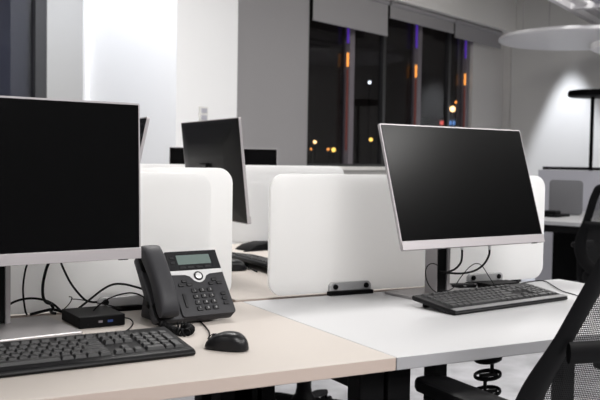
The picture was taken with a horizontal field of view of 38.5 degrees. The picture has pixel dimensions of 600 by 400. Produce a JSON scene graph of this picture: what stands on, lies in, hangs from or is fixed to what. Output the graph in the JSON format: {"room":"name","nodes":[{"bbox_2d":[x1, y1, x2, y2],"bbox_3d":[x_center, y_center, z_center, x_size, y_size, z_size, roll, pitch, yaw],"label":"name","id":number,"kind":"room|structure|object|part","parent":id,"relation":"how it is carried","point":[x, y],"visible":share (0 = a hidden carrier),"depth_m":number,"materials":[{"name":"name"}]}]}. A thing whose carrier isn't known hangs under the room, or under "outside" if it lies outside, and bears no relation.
{"room":"open-plan office","nodes":[
{"label":"open-plan office","id":0,"kind":"room"},
{"bbox_2d":[0,0,30,96],"bbox_3d":[-2.705,-0.714,4.893,0.024,3.100,2.670,3,3,40],"label":"glass wall","id":1,"kind":"structure","parent":0,"point":[15,15],"depth_m":5.80,"materials":[{"name":"grey glass"}]},
{"bbox_2d":[46,0,82,99],"bbox_3d":[-1.612,-0.751,6.064,0.127,3.100,0.491,3,3,40],"label":"wall","id":2,"kind":"structure","parent":0,"point":[64,48],"depth_m":5.93,"materials":[{"name":"grey paint"}]},
{"bbox_2d":[31,0,46,97],"bbox_3d":[-2.641,-0.723,4.774,0.050,3.030,2.809,3,3,40],"label":"window frame","id":3,"kind":"structure","parent":2,"relation":"in","point":[38,7],"depth_m":5.79,"materials":[{"name":"grey metal"}]},
{"bbox_2d":[83,0,89,100],"bbox_3d":[-1.511,-0.749,6.066,0.030,3.100,0.042,3,3,40],"label":"trim","id":4,"kind":"structure","parent":2,"relation":"attached to","point":[86,3],"depth_m":6.04,"materials":[{"name":"white paint"}]},
{"bbox_2d":[90,0,237,243],"bbox_3d":[-1.019,-0.741,6.056,1.050,3.100,0.562,3,3,40],"label":"wall column","id":5,"kind":"structure","parent":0,"point":[170,58],"depth_m":5.71,"materials":[{"name":"white paint"}]},
{"bbox_2d":[199,106,207,120],"bbox_3d":[-0.639,-0.569,5.689,0.018,0.100,0.075,3,3,40],"label":"wall switch","id":6,"kind":"object","parent":5,"relation":"attached to","point":[203,111],"visible":0.88,"depth_m":5.68,"materials":[{"name":"white paint"}]},
{"bbox_2d":[237,0,308,165],"bbox_3d":[-0.283,-0.964,6.447,0.044,1.574,1.085,3,3,40],"label":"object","id":7,"kind":"structure","parent":0,"point":[272,61],"depth_m":6.56,"materials":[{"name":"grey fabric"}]},
{"bbox_2d":[235,170,386,243],"bbox_3d":[0.489,0.244,7.700,0.160,1.030,3.842,3,3,40],"label":"wall","id":8,"kind":"structure","parent":0,"point":[373,172],"depth_m":7.63,"materials":[{"name":"white paint"}]},
{"bbox_2d":[307,0,384,166],"bbox_3d":[0.406,-1.072,7.454,0.065,1.560,1.120,3,3,40],"label":"window","id":9,"kind":"structure","parent":8,"relation":"in","point":[347,155],"depth_m":7.47,"materials":[{"name":"grey"}]},
{"bbox_2d":[345,28,349,149],"bbox_3d":[0.409,-1.030,7.409,0.020,1.200,0.016,3,3,40],"label":"light","id":10,"kind":"object","parent":9,"relation":"attached to","point":[348,29],"visible":0.81,"depth_m":7.41,"materials":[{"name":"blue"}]},
{"bbox_2d":[312,0,389,35],"bbox_3d":[0.446,-1.617,7.284,0.044,0.324,1.063,3,3,40],"label":"roller blind","id":11,"kind":"object","parent":9,"relation":"attached to","point":[371,16],"visible":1,"depth_m":7.32,"materials":[{"name":"grey fabric"}]},
{"bbox_2d":[338,166,385,169],"bbox_3d":[0.563,-0.281,7.621,0.091,0.030,3.842,3,3,40],"label":"trim","id":12,"kind":"structure","parent":8,"relation":"on","point":[342,167],"depth_m":7.52,"materials":[{"name":"white paint"}]},
{"bbox_2d":[383,24,450,166],"bbox_3d":[1.141,-1.101,8.338,0.065,1.560,1.180,3,3,40],"label":"window","id":13,"kind":"structure","parent":8,"relation":"in","point":[416,52],"depth_m":8.31,"materials":[{"name":"grey"}]},
{"bbox_2d":[414,25,417,124],"bbox_3d":[1.112,-1.108,8.252,0.020,1.300,0.016,3,3,40],"label":"light","id":14,"kind":"object","parent":13,"relation":"attached to","point":[416,43],"visible":0.7,"depth_m":8.24,"materials":[{"name":"blue"}]},
{"bbox_2d":[448,33,469,127],"bbox_3d":[1.642,-1.121,8.942,0.065,1.560,0.390,3,3,40],"label":"window","id":15,"kind":"structure","parent":8,"relation":"in","point":[465,62],"depth_m":9.02,"materials":[{"name":"grey"}]},
{"bbox_3d":[1.634,-1.121,8.948,0.045,1.560,0.390,3,3,40],"label":"frame","id":16,"kind":"part","parent":15,"relation":"part of","materials":[{"name":"grey metal"}]},
{"bbox_2d":[463,40,466,126],"bbox_3d":[1.725,-1.132,8.991,0.020,1.300,0.016,3,3,39],"label":"light","id":17,"kind":"object","parent":15,"relation":"attached to","point":[465,40],"visible":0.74,"depth_m":8.98,"materials":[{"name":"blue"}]},
{"bbox_2d":[165,278,599,399],"bbox_3d":[1.077,1.066,2.391,9.300,0.100,13.000,3,3,40],"label":"floor","id":18,"kind":"structure","parent":0,"point":[515,370],"depth_m":4.41,"materials":[{"name":"carpet"}]},
{"bbox_2d":[11,312,210,399],"bbox_3d":[-0.857,0.602,2.749,0.760,0.730,1.400,-1,3,-29],"label":"desk","id":19,"kind":"object","parent":18,"relation":"on","point":[206,396],"visible":0.02,"depth_m":2.07,"materials":[{"name":"grey laminate"}]},
{"bbox_2d":[140,117,149,161],"bbox_3d":[-0.505,0.007,2.574,0.212,0.488,0.539,0,3,-27],"label":"monitor","id":20,"kind":"object","parent":19,"relation":"on","point":[144,121],"visible":0.02,"depth_m":2.31,"materials":[{"name":"silver metal"}]},
{"bbox_2d":[140,167,232,289],"bbox_3d":[-0.660,0.093,2.026,1.088,0.347,0.014,-1,3,-29],"label":"screen","id":21,"kind":"object","parent":19,"relation":"on","point":[220,180],"visible":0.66,"depth_m":2.26,"materials":[{"name":"white plastic"}]},
{"bbox_3d":[-0.254,0.641,2.318,0.050,0.688,0.056,-1,3,-29],"label":"leg","id":22,"kind":"part","parent":19,"relation":"part of","materials":[{"name":"black metal"}]},
{"bbox_2d":[0,302,395,399],"bbox_3d":[-0.516,0.656,1.699,1.199,0.730,0.708,-1,3,-29],"label":"desk","id":23,"kind":"object","parent":18,"relation":"on","point":[282,350],"visible":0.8,"depth_m":1.59,"materials":[{"name":"grey laminate"}]},
{"bbox_2d":[11,297,60,309],"bbox_3d":[-0.636,0.249,1.960,0.182,0.051,0.005,-1,3,-29],"label":"cable","id":24,"kind":"object","parent":23,"relation":"on","point":[26,298],"visible":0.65,"depth_m":1.97,"materials":[{"name":"black rubber"}]},
{"bbox_2d":[30,308,61,315],"bbox_3d":[-0.579,0.258,1.981,0.088,0.018,0.007,-1,3,-29],"label":"cable","id":25,"kind":"object","parent":23,"relation":"on","point":[48,309],"visible":0.63,"depth_m":1.97,"materials":[{"name":"black plastic"}]},
{"bbox_2d":[49,303,56,314],"bbox_3d":[-0.557,0.246,1.935,0.016,0.027,0.007,-1,3,-29],"label":"cable","id":26,"kind":"object","parent":23,"relation":"on","point":[51,311],"visible":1,"depth_m":1.93,"materials":[{"name":"black rubber"}]},
{"bbox_2d":[0,96,140,341],"bbox_3d":[-0.636,0.038,1.781,0.539,0.493,0.276,-1,3,-36],"label":"monitor","id":27,"kind":"object","parent":23,"relation":"on","point":[70,169],"visible":0.98,"depth_m":1.74,"materials":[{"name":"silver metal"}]},
{"bbox_2d":[22,265,27,314],"bbox_3d":[-0.621,0.201,1.943,0.015,0.122,0.004,-1,3,-29],"label":"cable","id":28,"kind":"object","parent":27,"relation":"attached to","point":[25,311],"visible":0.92,"depth_m":1.94,"materials":[{"name":"black rubber"}]},
{"bbox_3d":[-0.628,0.279,1.835,0.257,0.008,0.222,-1,3,-36],"label":"plate","id":29,"kind":"part","parent":27,"relation":"part of","materials":[{"name":"grey metal"}]},
{"bbox_2d":[41,264,50,304],"bbox_3d":[-0.573,0.187,1.940,0.023,0.105,0.007,-1,3,-29],"label":"cable","id":30,"kind":"object","parent":27,"relation":"attached to","point":[47,265],"visible":0.88,"depth_m":1.94,"materials":[{"name":"black rubber"}]},
{"bbox_3d":[-0.561,-0.037,1.677,0.539,0.330,0.019,-1,3,-36],"label":"frame","id":31,"kind":"part","parent":27,"relation":"part of","materials":[{"name":"silver metal"}]},
{"bbox_2d":[62,305,124,328],"bbox_3d":[-0.472,0.266,1.957,0.106,0.026,0.126,-1,3,-33],"label":"station","id":32,"kind":"object","parent":23,"relation":"on","point":[103,316],"visible":1,"depth_m":1.92,"materials":[{"name":"black plastic"}]},
{"bbox_2d":[60,263,96,302],"bbox_3d":[-0.515,0.190,1.995,0.089,0.106,0.005,-1,3,-29],"label":"cable","id":33,"kind":"object","parent":32,"relation":"attached to","point":[61,264],"visible":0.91,"depth_m":1.99,"materials":[{"name":"black rubber"}]},
{"bbox_2d":[93,292,144,310],"bbox_3d":[-0.415,0.236,1.990,0.138,0.042,0.003,-1,3,-29],"label":"cable","id":34,"kind":"object","parent":32,"relation":"attached to","point":[126,292],"visible":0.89,"depth_m":1.98,"materials":[{"name":"black rubber"}]},
{"bbox_2d":[72,299,121,308],"bbox_3d":[-0.482,0.247,2.039,0.123,0.034,0.002,-1,3,-29],"label":"cable","id":35,"kind":"object","parent":23,"relation":"on","point":[72,299],"visible":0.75,"depth_m":2.05,"materials":[{"name":"black rubber"}]},
{"bbox_2d":[0,327,195,377],"bbox_3d":[-0.433,0.280,1.587,0.456,0.035,0.154,-1,3,-32],"label":"keyboard","id":36,"kind":"object","parent":23,"relation":"on","point":[61,353],"visible":1,"depth_m":1.58,"materials":[{"name":"black plastic"}]},
{"bbox_2d":[78,283,141,307],"bbox_3d":[-0.459,0.234,2.079,0.180,0.066,0.005,-1,3,-29],"label":"cable","id":37,"kind":"object","parent":23,"relation":"on","point":[113,284],"visible":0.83,"depth_m":2.07,"materials":[{"name":"black rubber"}]},
{"bbox_2d":[11,173,210,314],"bbox_3d":[-0.700,0.105,1.973,1.068,0.340,0.034,-1,3,-29],"label":"screen","id":38,"kind":"object","parent":23,"relation":"on","point":[175,208],"visible":0.33,"depth_m":2.14,"materials":[{"name":"white plastic"}]},
{"bbox_2d":[148,312,194,336],"bbox_3d":[-0.274,0.265,1.886,0.062,0.044,0.158,-1,3,-36],"label":"coiled cord","id":39,"kind":"object","parent":23,"relation":"on","point":[187,329],"visible":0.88,"depth_m":1.84,"materials":[{"name":"black plastic"}]},
{"bbox_2d":[134,245,235,324],"bbox_3d":[-0.269,0.192,2.000,0.206,0.178,0.178,-1,3,-35],"label":"desk phone","id":40,"kind":"object","parent":23,"relation":"on","point":[181,286],"visible":0.99,"depth_m":1.97,"materials":[{"name":"grey plastic"}]},
{"bbox_2d":[145,298,148,308],"bbox_3d":[-0.337,0.230,1.893,0.014,0.037,0.069,1,3,-2],"label":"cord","id":41,"kind":"object","parent":40,"relation":"attached to","point":[146,299],"visible":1,"depth_m":1.88,"materials":[{"name":"black plastic"}]},
{"bbox_3d":[-0.236,0.194,2.012,0.139,0.140,0.111,-1,3,-35],"label":"plate","id":42,"kind":"part","parent":40,"relation":"part of","materials":[{"name":"grey plastic"}]},
{"bbox_2d":[199,321,209,338],"bbox_3d":[-0.205,0.283,1.864,0.016,0.008,0.289,0,3,-10],"label":"cable","id":43,"kind":"object","parent":23,"relation":"on","point":[201,322],"visible":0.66,"depth_m":1.90,"materials":[{"name":"plastic"}]},
{"bbox_2d":[205,331,248,351],"bbox_3d":[-0.145,0.278,1.706,0.091,0.034,0.048,2,3,19],"label":"computer mouse","id":44,"kind":"object","parent":23,"relation":"on","point":[232,341],"visible":1,"depth_m":1.69,"materials":[{"name":"black plastic"}]},
{"bbox_3d":[-0.159,0.647,2.232,0.056,0.688,0.050,-1,3,-29],"label":"leg","id":45,"kind":"part","parent":23,"relation":"part of","materials":[{"name":"black metal"}]},
{"bbox_3d":[-0.012,0.340,1.958,0.040,0.045,0.540,-1,3,-29],"label":"rail","id":46,"kind":"part","parent":23,"relation":"part of","materials":[{"name":"black metal"}]},
{"bbox_3d":[0.125,0.675,1.714,0.056,0.688,0.050,-1,3,-29],"label":"leg","id":47,"kind":"part","parent":23,"relation":"part of","materials":[{"name":"black metal"}]},
{"bbox_2d":[211,388,261,399],"bbox_3d":[-0.165,0.651,2.235,0.160,0.703,0.080,-1,3,-29],"label":"column","id":48,"kind":"structure","parent":18,"relation":"on","point":[230,395],"depth_m":2.20,"materials":[{"name":"black"}]},
{"bbox_2d":[275,381,337,399],"bbox_3d":[0.043,0.444,3.575,0.654,0.995,0.603,0,3,-21],"label":"office chair","id":49,"kind":"object","parent":18,"relation":"on","point":[304,391],"visible":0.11,"depth_m":3.58,"materials":[{"name":"black plastic"}]},
{"bbox_3d":[-0.105,0.849,3.695,0.253,0.065,0.036,3,3,40],"label":"leg","id":50,"kind":"part","parent":49,"relation":"part of","materials":[{"name":"black plastic"}]},
{"bbox_3d":[0.073,0.850,3.741,0.036,0.065,0.253,2,3,22],"label":"leg","id":51,"kind":"part","parent":49,"relation":"part of","materials":[{"name":"black plastic"}]},
{"bbox_3d":[0.171,0.859,3.586,0.253,0.065,0.036,1,3,4],"label":"leg","id":52,"kind":"part","parent":49,"relation":"part of","materials":[{"name":"black plastic"}]},
{"bbox_2d":[229,244,446,399],"bbox_3d":[-0.182,0.596,3.119,0.760,0.730,1.400,-1,3,-29],"label":"desk","id":53,"kind":"object","parent":18,"relation":"on","point":[246,285],"visible":0.02,"depth_m":2.61,"materials":[{"name":"grey laminate"}]},
{"bbox_2d":[181,117,250,223],"bbox_3d":[-0.348,-0.013,2.849,0.174,0.506,0.539,0,3,-27],"label":"monitor","id":54,"kind":"object","parent":53,"relation":"on","point":[217,143],"visible":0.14,"depth_m":2.71,"materials":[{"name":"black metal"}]},
{"bbox_3d":[-0.318,-0.072,2.863,0.022,0.100,0.070,0,3,-27],"label":"mount plate","id":55,"kind":"part","parent":54,"relation":"part of","materials":[{"name":"black"}]},
{"bbox_2d":[232,259,245,270],"bbox_3d":[-0.236,0.219,2.913,0.108,0.036,0.056,0,3,-19],"label":"computer mouse","id":56,"kind":"object","parent":53,"relation":"on","point":[237,265],"visible":0.34,"depth_m":2.90,"materials":[{"name":"black plastic"}]},
{"bbox_2d":[140,164,343,241],"bbox_3d":[-0.631,0.022,3.648,1.920,0.352,0.034,-1,3,-29],"label":"screen","id":57,"kind":"object","parent":53,"relation":"attached to","point":[259,177],"visible":0.15,"depth_m":3.90,"materials":[{"name":"white plastic"}]},
{"bbox_2d":[232,252,267,267],"bbox_3d":[-0.122,0.218,3.029,0.154,0.035,0.456,-1,3,-29],"label":"keyboard","id":58,"kind":"object","parent":53,"relation":"on","point":[258,260],"visible":0.41,"depth_m":3.01,"materials":[{"name":"black plastic"}]},
{"bbox_2d":[235,241,267,251],"bbox_3d":[-0.186,0.193,3.603,0.200,0.031,0.112,-1,4,-41],"label":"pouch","id":59,"kind":"object","parent":53,"relation":"on","point":[251,246],"visible":0.64,"depth_m":3.58,"materials":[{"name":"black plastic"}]},
{"bbox_3d":[0.422,0.635,2.689,0.050,0.688,0.056,-1,3,-29],"label":"leg","id":60,"kind":"part","parent":53,"relation":"part of","materials":[{"name":"black metal"}]},
{"bbox_2d":[244,279,599,399],"bbox_3d":[0.516,0.647,2.265,1.151,0.730,0.708,-1,3,-29],"label":"desk","id":61,"kind":"object","parent":18,"relation":"on","point":[418,336],"visible":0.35,"depth_m":2.00,"materials":[{"name":"grey laminate"}]},
{"bbox_3d":[-0.103,0.646,2.263,0.056,0.688,0.050,-1,3,-29],"label":"leg","id":62,"kind":"part","parent":61,"relation":"part of","materials":[{"name":"black metal"}]},
{"bbox_3d":[0.181,0.675,1.745,0.056,0.688,0.050,-1,3,-29],"label":"leg","id":63,"kind":"part","parent":61,"relation":"part of","materials":[{"name":"black metal"}]},
{"bbox_2d":[267,174,544,295],"bbox_3d":[0.359,0.096,2.554,0.998,0.340,0.034,-1,3,-29],"label":"screen","id":64,"kind":"object","parent":61,"relation":"on","point":[331,234],"visible":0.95,"depth_m":2.44,"materials":[{"name":"white plastic"}]},
{"bbox_2d":[378,123,544,299],"bbox_3d":[0.415,0.034,2.413,0.539,0.477,0.245,-1,3,-35],"label":"monitor","id":65,"kind":"object","parent":61,"relation":"on","point":[450,187],"visible":0.88,"depth_m":2.34,"materials":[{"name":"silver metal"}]},
{"bbox_3d":[0.388,0.267,2.448,0.236,0.008,0.180,-1,3,-35],"label":"plate","id":66,"kind":"part","parent":65,"relation":"part of","materials":[{"name":"grey metal"}]},
{"bbox_2d":[425,263,438,292],"bbox_3d":[0.361,0.214,2.348,0.047,0.085,0.003,-1,3,-29],"label":"cable","id":67,"kind":"object","parent":65,"relation":"on","point":[430,263],"visible":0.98,"depth_m":2.34,"materials":[{"name":"black rubber"}]},
{"bbox_2d":[438,248,462,273],"bbox_3d":[0.425,0.165,2.412,0.084,0.084,0.008,-1,3,-29],"label":"cable","id":68,"kind":"object","parent":65,"relation":"attached to","point":[461,249],"visible":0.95,"depth_m":2.42,"materials":[{"name":"black rubber"}]},
{"bbox_2d":[438,246,490,274],"bbox_3d":[0.466,0.167,2.423,0.184,0.085,0.008,-1,3,-29],"label":"cable","id":69,"kind":"object","parent":65,"relation":"attached to","point":[489,247],"visible":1,"depth_m":2.44,"materials":[{"name":"black rubber"}]},
{"bbox_2d":[440,263,494,290],"bbox_3d":[0.480,0.218,2.445,0.201,0.075,0.003,-1,3,-29],"label":"cable","id":70,"kind":"object","parent":65,"relation":"attached to","point":[474,263],"visible":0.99,"depth_m":2.44,"materials":[{"name":"black plastic"}]},
{"bbox_2d":[450,283,475,287],"bbox_3d":[0.484,0.259,2.600,0.104,0.013,0.024,0,3,-21],"label":"adapter","id":71,"kind":"object","parent":61,"relation":"on","point":[459,285],"visible":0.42,"depth_m":2.60,"materials":[{"name":"black plastic"}]},
{"bbox_2d":[473,357,501,395],"bbox_3d":[0.526,0.653,2.426,0.110,0.704,0.110,-1,3,-29],"label":"spine","id":72,"kind":"object","parent":61,"relation":"hanging from","point":[487,373],"visible":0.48,"depth_m":2.41,"materials":[{"name":"black plastic"}]},
{"bbox_3d":[0.530,0.492,2.415,0.062,0.010,0.010,-1,3,-29],"label":"cross plate","id":73,"kind":"part","parent":72,"relation":"part of","materials":[{"name":"black plastic"}]},
{"bbox_3d":[0.530,0.539,2.417,0.062,0.010,0.010,-1,3,-29],"label":"cross plate","id":74,"kind":"part","parent":72,"relation":"part of","materials":[{"name":"black plastic"}]},
{"bbox_2d":[412,283,567,314],"bbox_3d":[0.519,0.262,2.315,0.456,0.035,0.155,-1,3,-37],"label":"keyboard","id":75,"kind":"object","parent":61,"relation":"on","point":[456,302],"visible":1,"depth_m":2.27,"materials":[{"name":"black plastic"}]},
{"bbox_3d":[0.560,0.269,2.261,0.453,0.004,0.019,-1,3,-37],"label":"trim","id":76,"kind":"part","parent":75,"relation":"part of","materials":[{"name":"grey"}]},
{"bbox_2d":[477,280,519,287],"bbox_3d":[0.603,0.258,2.608,0.125,0.017,0.055,-1,3,-34],"label":"station","id":77,"kind":"object","parent":61,"relation":"on","point":[499,282],"visible":0.62,"depth_m":2.59,"materials":[{"name":"black plastic"}]},
{"bbox_2d":[522,280,577,295],"bbox_3d":[0.735,0.267,2.578,0.127,0.004,0.376,1,3,-4],"label":"cable","id":78,"kind":"object","parent":61,"relation":"on","point":[535,280],"visible":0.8,"depth_m":2.67,"materials":[{"name":"black rubber"}]},
{"bbox_3d":[0.852,0.637,2.787,0.056,0.688,0.050,-1,3,-29],"label":"leg","id":79,"kind":"part","parent":61,"relation":"part of","materials":[{"name":"black metal"}]},
{"bbox_2d":[415,257,599,399],"bbox_3d":[0.507,0.517,1.859,0.603,1.026,0.698,0,3,-27],"label":"office chair","id":80,"kind":"object","parent":18,"relation":"on","point":[538,382],"visible":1,"depth_m":1.54,"materials":[{"name":"black plastic"}]},
{"bbox_3d":[0.637,0.300,1.619,0.534,0.566,0.173,0,3,-27],"label":"frame","id":81,"kind":"part","parent":80,"relation":"part of","materials":[{"name":"black plastic"}]},
{"bbox_2d":[511,215,599,281],"bbox_3d":[2.263,0.516,5.717,1.560,0.730,0.740,3,3,40],"label":"desk","id":82,"kind":"object","parent":18,"relation":"on","point":[564,229],"visible":0.29,"depth_m":6.33,"materials":[{"name":"grey laminate"}]},
{"bbox_3d":[1.924,0.486,6.439,0.050,0.688,0.056,3,3,40],"label":"leg","id":83,"kind":"part","parent":82,"relation":"part of","materials":[{"name":"black"}]},
{"bbox_2d":[544,210,569,217],"bbox_3d":[1.789,0.094,6.267,0.280,0.045,0.240,3,3,40],"label":"dock","id":84,"kind":"object","parent":82,"relation":"on","point":[547,213],"visible":0.56,"depth_m":6.14,"materials":[{"name":"black plastic"}]},
{"bbox_3d":[1.765,0.087,6.222,0.220,0.027,0.100,3,3,40],"label":"lid","id":85,"kind":"part","parent":84,"relation":"part of","materials":[{"name":"black plastic"}]},
{"bbox_2d":[549,180,582,214],"bbox_3d":[1.992,-0.020,6.432,0.255,0.259,0.020,3,3,40],"label":"screen","id":86,"kind":"object","parent":82,"relation":"on","point":[565,196],"visible":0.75,"depth_m":6.42,"materials":[{"name":"grey"}]},
{"bbox_3d":[2.052,0.212,5.442,1.392,0.045,0.040,3,3,40],"label":"rail","id":87,"kind":"part","parent":82,"relation":"part of","materials":[{"name":"black"}]},
{"bbox_3d":[2.467,0.420,5.957,1.420,0.405,0.015,3,3,40],"label":"modesty panel","id":88,"kind":"part","parent":82,"relation":"part of","materials":[{"name":"black"}]},
{"bbox_2d":[535,166,599,281],"bbox_3d":[3.223,0.304,6.643,2.920,1.078,0.070,3,3,40],"label":"wall","id":89,"kind":"structure","parent":18,"relation":"on","point":[590,179],"depth_m":7.42,"materials":[{"name":"grey"}]},
{"bbox_3d":[3.247,-0.220,6.605,2.880,0.026,0.070,3,3,40],"label":"rail","id":90,"kind":"part","parent":89,"relation":"part of","materials":[{"name":"black"}]},
{"bbox_2d":[568,89,599,170],"bbox_3d":[2.784,-0.136,8.242,0.460,1.815,0.460,-1,3,-29],"label":"floor lamp","id":91,"kind":"object","parent":18,"relation":"on","point":[592,94],"visible":0.54,"depth_m":8.20,"materials":[{"name":"black metal"}]},
{"bbox_2d":[571,184,599,282],"bbox_3d":[1.893,0.403,4.955,0.603,1.010,0.694,3,3,32],"label":"office chair","id":92,"kind":"object","parent":18,"relation":"on","point":[585,265],"visible":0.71,"depth_m":4.84,"materials":[{"name":"black plastic"}]},
{"bbox_3d":[1.725,0.387,5.053,0.197,0.254,0.071,1,3,-5],"label":"arm","id":93,"kind":"part","parent":92,"relation":"part of","materials":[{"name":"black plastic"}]},
{"bbox_3d":[1.937,0.451,5.011,0.490,0.065,0.480,3,3,32],"label":"seat","id":94,"kind":"part","parent":92,"relation":"part of","materials":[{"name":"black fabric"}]},
{"bbox_2d":[572,211,599,216],"bbox_3d":[2.784,0.495,6.344,1.560,0.730,0.810,3,3,40],"label":"desk","id":95,"kind":"object","parent":18,"relation":"on","point":[583,213],"visible":0.02,"depth_m":6.54,"materials":[{"name":"grey laminate"}]},
{"bbox_3d":[-0.353,0.509,4.940,1.400,0.730,0.700,1,3,1],"label":"desk","id":96,"kind":"object","parent":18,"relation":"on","visible":0},
{"bbox_2d":[169,147,277,164],"bbox_3d":[-0.431,-0.075,4.872,0.600,0.439,0.242,1,3,-2],"label":"monitor","id":97,"kind":"object","parent":96,"relation":"on","point":[253,156],"visible":0.04,"depth_m":4.77,"materials":[{"name":"black plastic"},{"name":"glass"}]},
{"bbox_2d":[456,33,504,128],"bbox_3d":[1.976,-0.607,9.422,0.180,2.620,0.750,3,3,40],"label":"wall pier","id":98,"kind":"object","parent":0,"point":[486,69],"depth_m":9.25,"materials":[{"name":"grey paint"}]},
{"bbox_2d":[510,0,599,175],"bbox_3d":[5.491,-0.680,7.055,8.600,3.100,0.101,3,3,40],"label":"wall","id":99,"kind":"structure","parent":0,"point":[554,127],"depth_m":9.27,"materials":[{"name":"white paint"}]},
{"bbox_2d":[502,33,511,129],"bbox_3d":[2.302,-0.601,9.613,0.080,2.600,0.040,3,3,40],"label":"trim","id":100,"kind":"structure","parent":99,"relation":"attached to","point":[507,75],"depth_m":9.57,"materials":[{"name":"grey paint"}]},
{"bbox_3d":[1.130,-2.130,2.243,9.300,0.100,13.000,3,3,40],"label":"ceiling","id":101,"kind":"structure","parent":0,"visible":0},
{"bbox_2d":[498,0,599,50],"bbox_3d":[2.566,-1.888,7.880,1.430,0.860,1.430,-1,3,-29],"label":"pendant","id":102,"kind":"object","parent":101,"relation":"hanging from","point":[566,37],"visible":0.95,"depth_m":7.76,"materials":[{"name":"white metal"}]},
{"bbox_2d":[548,0,599,24],"bbox_3d":[3.222,-1.944,7.060,1.950,0.650,2.600,3,3,33],"label":"raft","id":103,"kind":"object","parent":101,"relation":"hanging from","point":[587,10],"visible":0.97,"depth_m":7.41,"materials":[{"name":"white"}]},
{"bbox_2d":[590,40,599,53],"bbox_3d":[2.781,-1.725,6.775,0.900,1.075,0.900,-1,3,-29],"label":"pendant","id":104,"kind":"object","parent":101,"relation":"hanging from","point":[595,46],"visible":1,"depth_m":6.81,"materials":[{"name":"white"}]},
{"bbox_3d":[0.759,-2.108,7.886,0.140,0.480,4.592,3,3,40],"label":"wall","id":105,"kind":"structure","parent":0,"visible":0},
{"bbox_2d":[389,1,455,33],"bbox_3d":[1.176,-1.729,8.158,0.044,0.156,1.140,3,3,40],"label":"roller blind","id":106,"kind":"object","parent":105,"relation":"attached to","point":[398,11],"visible":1,"depth_m":8.11,"materials":[{"name":"grey fabric"}]},
{"bbox_2d":[389,0,516,32],"bbox_3d":[0.874,-2.070,7.792,0.160,0.544,4.592,3,3,40],"label":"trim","id":107,"kind":"structure","parent":105,"relation":"attached to","point":[501,15],"depth_m":8.85,"materials":[{"name":"white paint"}]},
{"bbox_2d":[454,18,502,48],"bbox_3d":[1.878,-1.739,9.005,0.044,0.191,1.000,3,3,40],"label":"roller blind","id":108,"kind":"object","parent":105,"relation":"attached to","point":[464,30],"visible":0.99,"depth_m":8.96,"materials":[{"name":"grey fabric"}]},
{"label":"outside","id":109,"kind":"structure","parent":0,"visible":0},
{"bbox_3d":[-42.183,7.235,48.248,114.200,0.100,140.000,3,3,40],"label":"ground","id":110,"kind":"structure","parent":109,"visible":0},
{"bbox_2d":[310,148,311,162],"bbox_3d":[0.298,3.445,30.243,0.222,10.538,0.222,1,3,-6],"label":"street lamp","id":111,"kind":"object","parent":110,"relation":"on","point":[310,148],"visible":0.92,"depth_m":29.99,"materials":[{"name":"brown metal"}]},
{"bbox_2d":[314,141,315,162],"bbox_3d":[0.410,3.401,28.747,0.222,10.770,0.222,1,3,-6],"label":"street lamp","id":112,"kind":"object","parent":110,"relation":"on","point":[314,141],"visible":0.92,"depth_m":28.49,"materials":[{"name":"brown metal"}]},
{"bbox_2d":[327,148,329,163],"bbox_3d":[0.952,3.371,31.743,0.222,10.570,0.222,1,3,-6],"label":"street lamp","id":113,"kind":"object","parent":110,"relation":"on","point":[327,148],"visible":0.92,"depth_m":31.50,"materials":[{"name":"brown metal"}]},
{"bbox_2d":[367,81,370,163],"bbox_3d":[2.930,1.600,37.813,0.222,13.608,0.222,1,3,-6],"label":"street lamp","id":114,"kind":"object","parent":110,"relation":"on","point":[369,82],"visible":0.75,"depth_m":37.55,"materials":[{"name":"grey metal"}]},
{"bbox_2d":[369,138,372,163],"bbox_3d":[2.764,3.018,34.753,0.222,11.054,0.222,1,3,-6],"label":"street lamp","id":115,"kind":"object","parent":110,"relation":"on","point":[370,139],"visible":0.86,"depth_m":34.49,"materials":[{"name":"yellow"}]},
{"bbox_2d":[408,118,454,126],"bbox_3d":[14.604,-0.671,84.129,8.000,14.233,7.900,1,3,10],"label":"building","id":116,"kind":"structure","parent":110,"relation":"on","point":[423,121],"depth_m":80.59,"materials":[{"name":"black"}]},
{"bbox_2d":[450,106,454,126],"bbox_3d":[6.826,2.064,39.288,0.260,12.672,0.260,-1,3,-29],"label":"street lamp","id":117,"kind":"object","parent":110,"relation":"on","point":[452,108],"visible":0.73,"depth_m":38.98,"materials":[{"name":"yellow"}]},
{"bbox_2d":[455,101,456,126],"bbox_3d":[7.254,1.830,40.799,0.222,13.015,0.222,1,3,-6],"label":"street lamp","id":118,"kind":"object","parent":110,"relation":"on","point":[455,101],"visible":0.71,"depth_m":40.50,"materials":[{"name":"brown"}]}
]}

